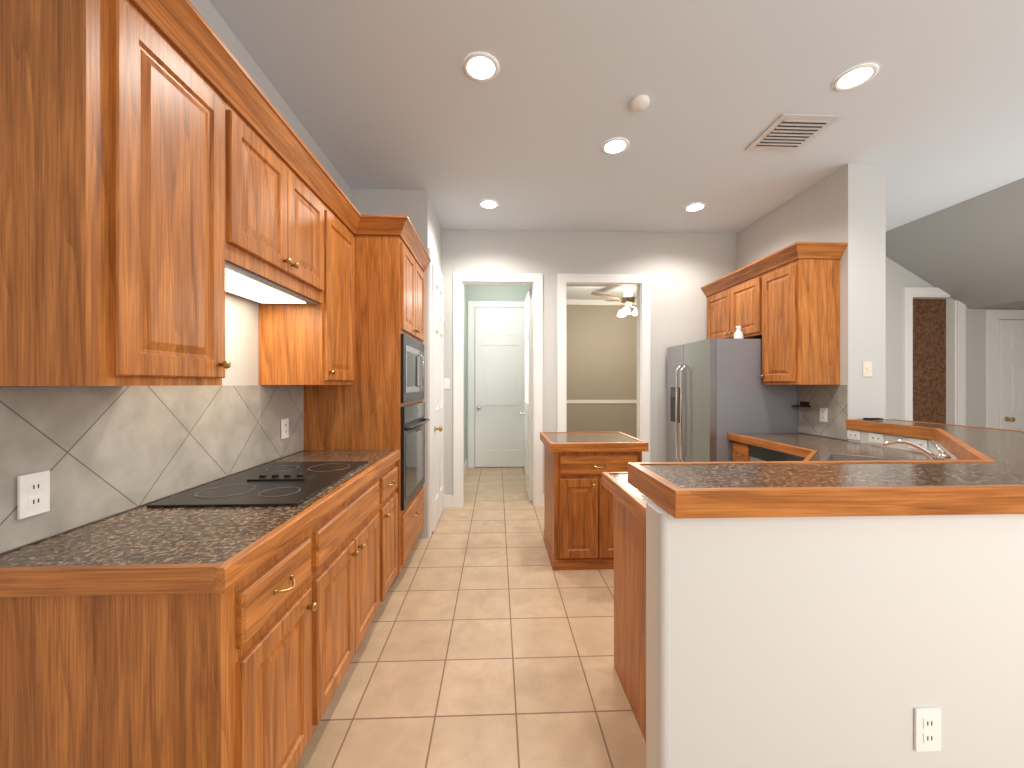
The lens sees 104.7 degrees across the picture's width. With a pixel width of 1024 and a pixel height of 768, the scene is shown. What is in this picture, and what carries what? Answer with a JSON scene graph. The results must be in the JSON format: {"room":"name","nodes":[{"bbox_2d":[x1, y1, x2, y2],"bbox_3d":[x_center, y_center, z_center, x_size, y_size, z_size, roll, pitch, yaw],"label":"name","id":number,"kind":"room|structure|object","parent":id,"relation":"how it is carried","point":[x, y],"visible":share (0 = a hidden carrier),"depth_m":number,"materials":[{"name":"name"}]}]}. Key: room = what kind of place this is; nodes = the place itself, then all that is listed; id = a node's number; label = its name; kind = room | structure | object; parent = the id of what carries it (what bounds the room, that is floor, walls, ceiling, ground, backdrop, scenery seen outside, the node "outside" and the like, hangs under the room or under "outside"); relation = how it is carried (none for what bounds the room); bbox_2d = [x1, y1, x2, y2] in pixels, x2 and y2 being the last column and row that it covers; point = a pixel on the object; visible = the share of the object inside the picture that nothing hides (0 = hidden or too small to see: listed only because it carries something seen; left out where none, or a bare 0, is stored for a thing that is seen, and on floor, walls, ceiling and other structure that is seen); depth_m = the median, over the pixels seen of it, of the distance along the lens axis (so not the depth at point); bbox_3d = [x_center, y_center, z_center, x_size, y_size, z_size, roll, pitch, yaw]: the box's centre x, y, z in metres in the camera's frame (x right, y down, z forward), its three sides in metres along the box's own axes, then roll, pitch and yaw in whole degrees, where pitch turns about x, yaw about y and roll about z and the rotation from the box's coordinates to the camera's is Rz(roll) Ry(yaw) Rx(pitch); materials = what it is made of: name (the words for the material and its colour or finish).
{"room":"kitchen","nodes":[
{"label":"kitchen","id":0,"kind":"room"},
{"bbox_2d":[0,0,349,553],"bbox_3d":[-1.392,-0.175,1.338,0.120,3.060,6.220,0,0,-2],"label":"wall","id":1,"kind":"structure","parent":0,"point":[241,335],"depth_m":2.00,"materials":[{"name":"grey paint"}]},
{"bbox_2d":[0,0,235,385],"bbox_3d":[-1.145,-0.490,1.127,0.353,0.990,0.451,0,0,-2],"label":"upper cabinet","id":2,"kind":"object","parent":1,"relation":"attached to","point":[159,198],"depth_m":0.96,"materials":[{"name":"brown wood"}]},
{"bbox_2d":[129,0,430,271],"bbox_3d":[-0.941,-1.040,2.140,0.412,0.105,2.704,0,0,8],"label":"crown molding","id":3,"kind":"structure","parent":2,"relation":"attached to","point":[188,33],"depth_m":1.48,"materials":[{"name":"brown wood"}]},
{"bbox_2d":[0,385,303,552],"bbox_3d":[-1.334,0.220,1.747,0.023,0.425,1.703,0,0,-2],"label":"backsplash","id":4,"kind":"structure","parent":1,"relation":"attached to","point":[71,457],"depth_m":1.33,"materials":[{"name":"tile"}]},
{"bbox_2d":[236,113,327,303],"bbox_3d":[-1.168,-0.710,1.740,0.353,0.550,0.774,0,0,-2],"label":"upper cabinet","id":5,"kind":"object","parent":1,"relation":"attached to","point":[282,226],"depth_m":1.69,"materials":[{"name":"brown wood"}]},
{"bbox_2d":[259,208,354,384],"bbox_3d":[-1.192,-0.490,2.366,0.353,0.990,0.479,0,0,-2],"label":"upper cabinet","id":6,"kind":"object","parent":1,"relation":"attached to","point":[300,344],"depth_m":2.13,"materials":[{"name":"brown wood"}]},
{"bbox_2d":[350,189,441,537],"bbox_3d":[-1.093,-0.175,3.902,0.670,3.060,0.878,0,0,-2],"label":"wall","id":7,"kind":"structure","parent":0,"point":[416,207],"depth_m":3.48,"materials":[{"name":"grey paint"}]},
{"bbox_2d":[428,248,442,537],"bbox_3d":[-0.749,0.080,3.915,0.020,2.550,0.877,0,0,-2],"label":"door frame","id":8,"kind":"structure","parent":7,"relation":"attached to","point":[433,260],"depth_m":3.50,"materials":[{"name":"white wood"}]},
{"bbox_2d":[432,265,443,531],"bbox_3d":[-0.705,0.133,3.928,0.105,2.420,0.700,0,0,-2],"label":"pantry door","id":9,"kind":"structure","parent":7,"relation":"in","point":[437,396],"depth_m":3.83,"materials":[{"name":"white wood"}]},
{"bbox_2d":[464,285,465,463],"bbox_3d":[-0.764,-0.175,5.510,0.110,3.060,2.070,0,0,-2],"label":"wall","id":10,"kind":"structure","parent":0,"point":[464,373],"depth_m":6.08,"materials":[{"name":"grey"}]},
{"bbox_2d":[464,459,466,474],"bbox_3d":[-0.700,1.290,5.465,0.015,0.130,1.925,0,0,-2],"label":"baseboard","id":11,"kind":"structure","parent":10,"relation":"attached to","point":[465,466],"depth_m":6.08,"materials":[{"name":"white wood"}]},
{"bbox_2d":[295,467,645,767],"bbox_3d":[2.737,1.405,3.306,8.520,0.100,9.840,0,0,-2],"label":"floor","id":12,"kind":"structure","parent":0,"point":[487,641],"depth_m":1.92,"materials":[{"name":"tile"}]},
{"bbox_2d":[0,513,319,767],"bbox_3d":[-1.009,0.921,1.174,0.628,0.868,0.453,0,0,-2],"label":"base cabinet","id":13,"kind":"object","parent":12,"relation":"on","point":[142,636],"depth_m":0.95,"materials":[{"name":"brown wood"}]},
{"bbox_2d":[0,450,395,584],"bbox_3d":[-1.039,0.462,1.775,0.613,0.050,1.668,0,0,-2],"label":"countertop","id":14,"kind":"structure","parent":13,"relation":"on","point":[141,543],"depth_m":1.10,"materials":[{"name":"brown stone"}]},
{"bbox_2d":[146,461,367,507],"bbox_3d":[-1.044,0.422,1.792,0.520,0.028,0.780,0,0,-2],"label":"cooktop","id":15,"kind":"object","parent":14,"relation":"in","point":[283,484],"visible":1,"depth_m":1.65,"materials":[{"name":"black glass"}]},
{"bbox_2d":[320,469,383,718],"bbox_3d":[-1.033,0.921,1.806,0.628,0.868,0.812,0,0,-2],"label":"base cabinet","id":16,"kind":"object","parent":12,"relation":"on","point":[352,527],"depth_m":1.74,"materials":[{"name":"brown wood"}]},
{"bbox_2d":[304,235,429,586],"bbox_3d":[-1.035,0.185,3.038,0.717,2.340,0.846,0,0,-2],"label":"tall cabinet","id":17,"kind":"object","parent":12,"relation":"on","point":[379,404],"visible":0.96,"depth_m":2.62,"materials":[{"name":"brown wood"}]},
{"bbox_2d":[380,453,399,597],"bbox_3d":[-1.056,0.921,2.410,0.628,0.868,0.398,0,0,-2],"label":"base cabinet","id":18,"kind":"object","parent":12,"relation":"on","point":[390,470],"depth_m":2.42,"materials":[{"name":"brown wood"}]},
{"bbox_2d":[540,432,648,569],"bbox_3d":[0.620,0.890,3.177,0.720,0.929,0.678,0,0,-2],"label":"kitchen island","id":19,"kind":"object","parent":12,"relation":"on","point":[578,515],"visible":0.71,"depth_m":2.87,"materials":[{"name":"brown wood"}]},
{"bbox_2d":[622,472,645,716],"bbox_3d":[0.767,0.895,1.544,0.410,0.919,0.763,0,0,-2],"label":"base cabinet","id":20,"kind":"object","parent":12,"relation":"on","point":[633,523],"depth_m":1.61,"materials":[{"name":"brown wood"}]},
{"bbox_2d":[602,433,931,516],"bbox_3d":[1.536,0.463,2.350,2.168,0.059,2.316,0,0,-2],"label":"countertop","id":21,"kind":"structure","parent":20,"relation":"on","point":[744,448],"depth_m":2.52,"materials":[{"name":"stone"}]},
{"bbox_2d":[879,440,950,459],"bbox_3d":[2.007,0.358,1.956,0.211,0.155,0.194,0,0,-2],"label":"faucet","id":22,"kind":"object","parent":21,"relation":"on","point":[942,455],"visible":0.75,"depth_m":1.93,"materials":[{"name":"silver metal"}]},
{"bbox_2d":[667,339,797,461],"bbox_3d":[2.120,0.475,3.974,0.873,1.760,0.878,0,0,-2],"label":"fridge","id":23,"kind":"object","parent":12,"relation":"on","point":[718,391],"visible":0.48,"depth_m":3.54,"materials":[{"name":"grey metal"}]},
{"bbox_2d":[734,326,742,338],"bbox_3d":[2.112,-0.473,3.683,0.080,0.135,0.080,0,0,-2],"label":"bottle","id":24,"kind":"object","parent":23,"relation":"on","point":[738,334],"visible":0.88,"depth_m":3.66,"materials":[{"name":"white plastic"}]},
{"bbox_2d":[746,433,896,448],"bbox_3d":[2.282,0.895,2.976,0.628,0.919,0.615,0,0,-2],"label":"countertop","id":25,"kind":"structure","parent":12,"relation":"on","point":[804,441],"depth_m":3.00,"materials":[{"name":"stone"}]},
{"bbox_2d":[466,285,531,466],"bbox_3d":[-0.197,-0.175,6.507,1.100,3.060,0.120,0,0,-2],"label":"wall","id":26,"kind":"structure","parent":0,"point":[493,293],"depth_m":6.44,"materials":[{"name":"grey"}]},
{"bbox_2d":[468,301,524,467],"bbox_3d":[-0.194,0.005,6.437,1.040,2.700,0.020,0,0,-2],"label":"door frame","id":27,"kind":"structure","parent":26,"relation":"attached to","point":[472,305],"depth_m":6.41,"materials":[{"name":"white wood"}]},
{"bbox_2d":[475,308,524,466],"bbox_3d":[-0.192,0.053,6.389,0.810,2.580,0.105,0,0,-2],"label":"door","id":28,"kind":"structure","parent":26,"relation":"in","point":[499,384],"depth_m":6.41,"materials":[{"name":"white wood"}]},
{"bbox_2d":[442,229,735,494],"bbox_3d":[0.696,-0.175,4.470,4.290,3.060,0.120,0,0,-2],"label":"wall","id":29,"kind":"structure","parent":0,"point":[681,269],"depth_m":4.42,"materials":[{"name":"grey paint"}]},
{"bbox_2d":[444,378,449,388],"bbox_3d":[-0.720,-0.005,4.348,0.070,0.114,0.014,0,0,-2],"label":"light switch","id":30,"kind":"object","parent":29,"relation":"attached to","point":[446,383],"visible":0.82,"depth_m":4.35,"materials":[{"name":"white plastic"}]},
{"bbox_2d":[444,495,452,506],"bbox_3d":[-0.710,1.290,4.349,0.130,0.130,0.015,0,0,-2],"label":"baseboard","id":31,"kind":"structure","parent":29,"relation":"attached to","point":[448,500],"depth_m":4.34,"materials":[{"name":"white wood"}]},
{"bbox_2d":[453,272,542,506],"bbox_3d":[-0.156,0.065,4.437,0.985,2.580,0.160,0,0,-2],"label":"trim","id":32,"kind":"structure","parent":29,"relation":"attached to","point":[533,280],"depth_m":4.37,"materials":[{"name":"white wood"}]},
{"bbox_2d":[520,289,531,500],"bbox_3d":[0.201,0.123,4.921,0.175,2.440,0.760,0,0,-2],"label":"door","id":33,"kind":"structure","parent":29,"relation":"in","point":[527,413],"depth_m":4.65,"materials":[{"name":"white wood"}]},
{"bbox_2d":[557,274,649,461],"bbox_3d":[1.024,0.065,4.482,1.045,2.580,0.160,0,0,-2],"label":"trim","id":34,"kind":"structure","parent":29,"relation":"attached to","point":[641,282],"depth_m":4.42,"materials":[{"name":"white"}]},
{"bbox_2d":[567,305,636,437],"bbox_3d":[2.303,-0.175,8.153,3.780,3.060,0.120,0,0,-2],"label":"wall","id":35,"kind":"structure","parent":0,"point":[601,352],"depth_m":8.07,"materials":[{"name":"beige paint"}]},
{"bbox_2d":[567,400,636,402],"bbox_3d":[2.306,0.360,8.083,3.780,0.070,0.020,0,0,-2],"label":"trim","id":36,"kind":"structure","parent":35,"relation":"attached to","point":[601,401],"depth_m":8.05,"materials":[{"name":"white wood"}]},
{"bbox_2d":[567,300,636,305],"bbox_3d":[2.307,-1.655,8.058,3.780,0.100,0.070,0,0,-2],"label":"crown molding","id":37,"kind":"structure","parent":35,"relation":"attached to","point":[594,302],"depth_m":8.00,"materials":[{"name":"white paint"}]},
{"bbox_2d":[209,0,1023,299],"bbox_3d":[2.737,-1.765,3.306,8.520,0.120,9.840,0,0,-2],"label":"ceiling","id":38,"kind":"structure","parent":0,"point":[384,94],"depth_m":2.37,"materials":[{"name":"white paint"}]},
{"bbox_2d":[463,53,498,81],"bbox_3d":[-0.167,-1.699,2.125,0.196,0.010,0.196,0,0,-2],"label":"recessed light","id":39,"kind":"object","parent":38,"relation":"in","point":[481,66],"visible":1,"depth_m":2.12,"materials":[{"name":"white plastic"}]},
{"bbox_2d":[479,199,498,208],"bbox_3d":[-0.218,-1.699,3.739,0.196,0.010,0.196,0,0,-2],"label":"recessed light","id":40,"kind":"object","parent":38,"relation":"in","point":[488,203],"visible":1,"depth_m":3.74,"materials":[{"name":"white glass"}]},
{"bbox_2d":[590,287,636,316],"bbox_3d":[1.869,-1.419,6.477,1.149,0.569,1.203,0,0,-2],"label":"ceiling fan","id":41,"kind":"object","parent":38,"relation":"hanging from","point":[628,299],"visible":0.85,"depth_m":6.41,"materials":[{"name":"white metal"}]},
{"bbox_2d":[601,138,628,154],"bbox_3d":[0.738,-1.699,2.830,0.196,0.010,0.196,0,0,-2],"label":"recessed light","id":42,"kind":"object","parent":38,"relation":"in","point":[613,146],"visible":1,"depth_m":2.83,"materials":[{"name":"white plastic"}]},
{"bbox_2d":[630,95,649,110],"bbox_3d":[0.771,-1.688,2.381,0.110,0.032,0.110,0,0,-2],"label":"smoke detector","id":43,"kind":"object","parent":38,"relation":"attached to","point":[639,102],"visible":1,"depth_m":2.36,"materials":[{"name":"white plastic"}]},
{"bbox_2d":[684,203,705,211],"bbox_3d":[1.763,-1.699,3.804,0.196,0.010,0.196,0,0,-2],"label":"recessed light","id":44,"kind":"object","parent":38,"relation":"in","point":[693,207],"visible":1,"depth_m":3.81,"materials":[{"name":"white glass"}]},
{"bbox_2d":[745,113,841,151],"bbox_3d":[1.890,-1.696,2.683,0.380,0.017,0.380,0,0,-2],"label":"ceiling vent","id":45,"kind":"object","parent":38,"relation":"in","point":[786,132],"visible":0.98,"depth_m":2.65,"materials":[{"name":"silver metal"}]},
{"bbox_2d":[833,63,878,90],"bbox_3d":[1.905,-1.699,2.194,0.196,0.010,0.196,0,0,-2],"label":"recessed light","id":46,"kind":"object","parent":38,"relation":"in","point":[854,76],"visible":1,"depth_m":2.19,"materials":[{"name":"white plastic"}]},
{"bbox_2d":[736,163,885,440],"bbox_3d":[2.719,-0.175,3.771,0.300,3.060,1.430,0,0,-2],"label":"wall","id":47,"kind":"structure","parent":0,"point":[846,203],"depth_m":3.06,"materials":[{"name":"grey paint"}]},
{"bbox_2d":[705,262,756,338],"bbox_3d":[2.379,-0.768,4.002,0.358,0.647,0.938,0,0,-2],"label":"upper cabinet","id":48,"kind":"object","parent":47,"relation":"attached to","point":[731,300],"depth_m":3.93,"materials":[{"name":"brown wood"}]},
{"bbox_2d":[757,242,844,384],"bbox_3d":[2.405,-0.543,3.323,0.358,1.096,0.420,0,0,-2],"label":"upper cabinet","id":49,"kind":"object","parent":47,"relation":"attached to","point":[783,304],"depth_m":3.12,"materials":[{"name":"brown wood"}]},
{"bbox_2d":[792,401,810,406],"bbox_3d":[2.539,0.177,3.464,0.066,0.045,0.130,0,0,-2],"label":"shelf","id":50,"kind":"object","parent":47,"relation":"attached to","point":[804,404],"visible":0.93,"depth_m":3.46,"materials":[{"name":"black metal"}]},
{"bbox_2d":[798,385,847,439],"bbox_3d":[2.575,0.220,3.299,0.022,0.425,0.498,0,0,-2],"label":"backsplash","id":51,"kind":"structure","parent":47,"relation":"attached to","point":[825,414],"depth_m":3.26,"materials":[{"name":"tile"}]},
{"bbox_2d":[863,362,871,376],"bbox_3d":[2.747,-0.115,3.048,0.070,0.114,0.014,0,0,-2],"label":"light switch","id":52,"kind":"object","parent":47,"relation":"attached to","point":[867,369],"visible":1,"depth_m":3.05,"materials":[{"name":"beige plastic"}]},
{"bbox_2d":[646,429,1023,767],"bbox_3d":[1.644,0.850,2.054,2.578,1.010,1.920,0,0,-2],"label":"wall","id":53,"kind":"structure","parent":0,"point":[819,642],"depth_m":1.06,"materials":[{"name":"white paint"}]},
{"bbox_2d":[628,419,1023,518],"bbox_3d":[1.687,0.308,2.034,2.615,0.070,1.958,0,0,-2],"label":"bar","id":54,"kind":"object","parent":53,"relation":"on","point":[983,474],"visible":0.98,"depth_m":1.12,"materials":[{"name":"stone"}]},
{"bbox_2d":[863,418,882,419],"bbox_3d":[2.729,0.264,2.986,0.120,0.016,0.040,0,0,-2],"label":"remote","id":55,"kind":"object","parent":54,"relation":"on","point":[872,418],"visible":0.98,"depth_m":2.97,"materials":[{"name":"black plastic"}]},
{"bbox_2d":[847,430,860,439],"bbox_3d":[2.593,0.388,3.000,0.008,0.066,0.110,0,0,-2],"label":"outlet","id":56,"kind":"object","parent":53,"relation":"attached to","point":[854,435],"visible":1,"depth_m":2.99,"materials":[{"name":"white plastic"}]},
{"bbox_2d":[869,433,883,443],"bbox_3d":[2.600,0.388,2.821,0.008,0.066,0.110,0,0,-2],"label":"outlet","id":57,"kind":"object","parent":53,"relation":"attached to","point":[876,438],"visible":0.98,"depth_m":2.81,"materials":[{"name":"white plastic"}]},
{"bbox_2d":[909,438,927,448],"bbox_3d":[2.610,0.388,2.541,0.008,0.066,0.110,0,0,-2],"label":"outlet","id":58,"kind":"object","parent":53,"relation":"attached to","point":[924,443],"visible":0.44,"depth_m":2.53,"materials":[{"name":"white plastic"}]},
{"bbox_2d":[914,707,940,751],"bbox_3d":[1.125,0.935,1.068,0.070,0.114,0.008,0,0,-2],"label":"outlet","id":59,"kind":"object","parent":53,"relation":"attached to","point":[927,729],"visible":1,"depth_m":1.07,"materials":[{"name":"white plastic"}]},
{"bbox_2d":[913,299,945,423],"bbox_3d":[5.060,0.155,4.852,0.540,2.400,0.024,0,0,-2],"label":"wall","id":60,"kind":"structure","parent":0,"point":[929,360],"depth_m":4.84,"materials":[{"name":"brown stone"}]},
{"bbox_2d":[886,257,1023,426],"bbox_3d":[4.827,-0.175,4.796,3.990,3.060,0.120,0,0,-2],"label":"wall","id":61,"kind":"structure","parent":0,"point":[897,278],"depth_m":4.73,"materials":[{"name":"grey paint"}]},
{"bbox_2d":[903,287,965,425],"bbox_3d":[5.062,0.100,4.795,0.760,2.510,0.140,0,0,-2],"label":"trim","id":62,"kind":"structure","parent":61,"relation":"attached to","point":[955,362],"depth_m":4.74,"materials":[{"name":"white"}]},
{"bbox_2d":[986,310,1023,428],"bbox_3d":[6.261,0.230,4.780,1.065,2.250,0.020,0,0,-2],"label":"door frame","id":63,"kind":"structure","parent":61,"relation":"attached to","point":[993,317],"depth_m":4.75,"materials":[{"name":"white wood"}]},
{"bbox_2d":[999,320,1023,430],"bbox_3d":[6.275,0.288,4.734,0.800,2.110,0.105,0,0,-2],"label":"room door","id":64,"kind":"structure","parent":61,"relation":"in","point":[1011,374],"depth_m":4.75,"materials":[{"name":"white wood"}]},
{"bbox_2d":[886,178,1023,308],"bbox_3d":[5.615,-1.304,1.689,2.650,0.798,6.150,0,0,-2],"label":"ceiling","id":65,"kind":"structure","parent":0,"point":[969,253],"depth_m":4.13,"materials":[{"name":"grey paint"}]}
]}

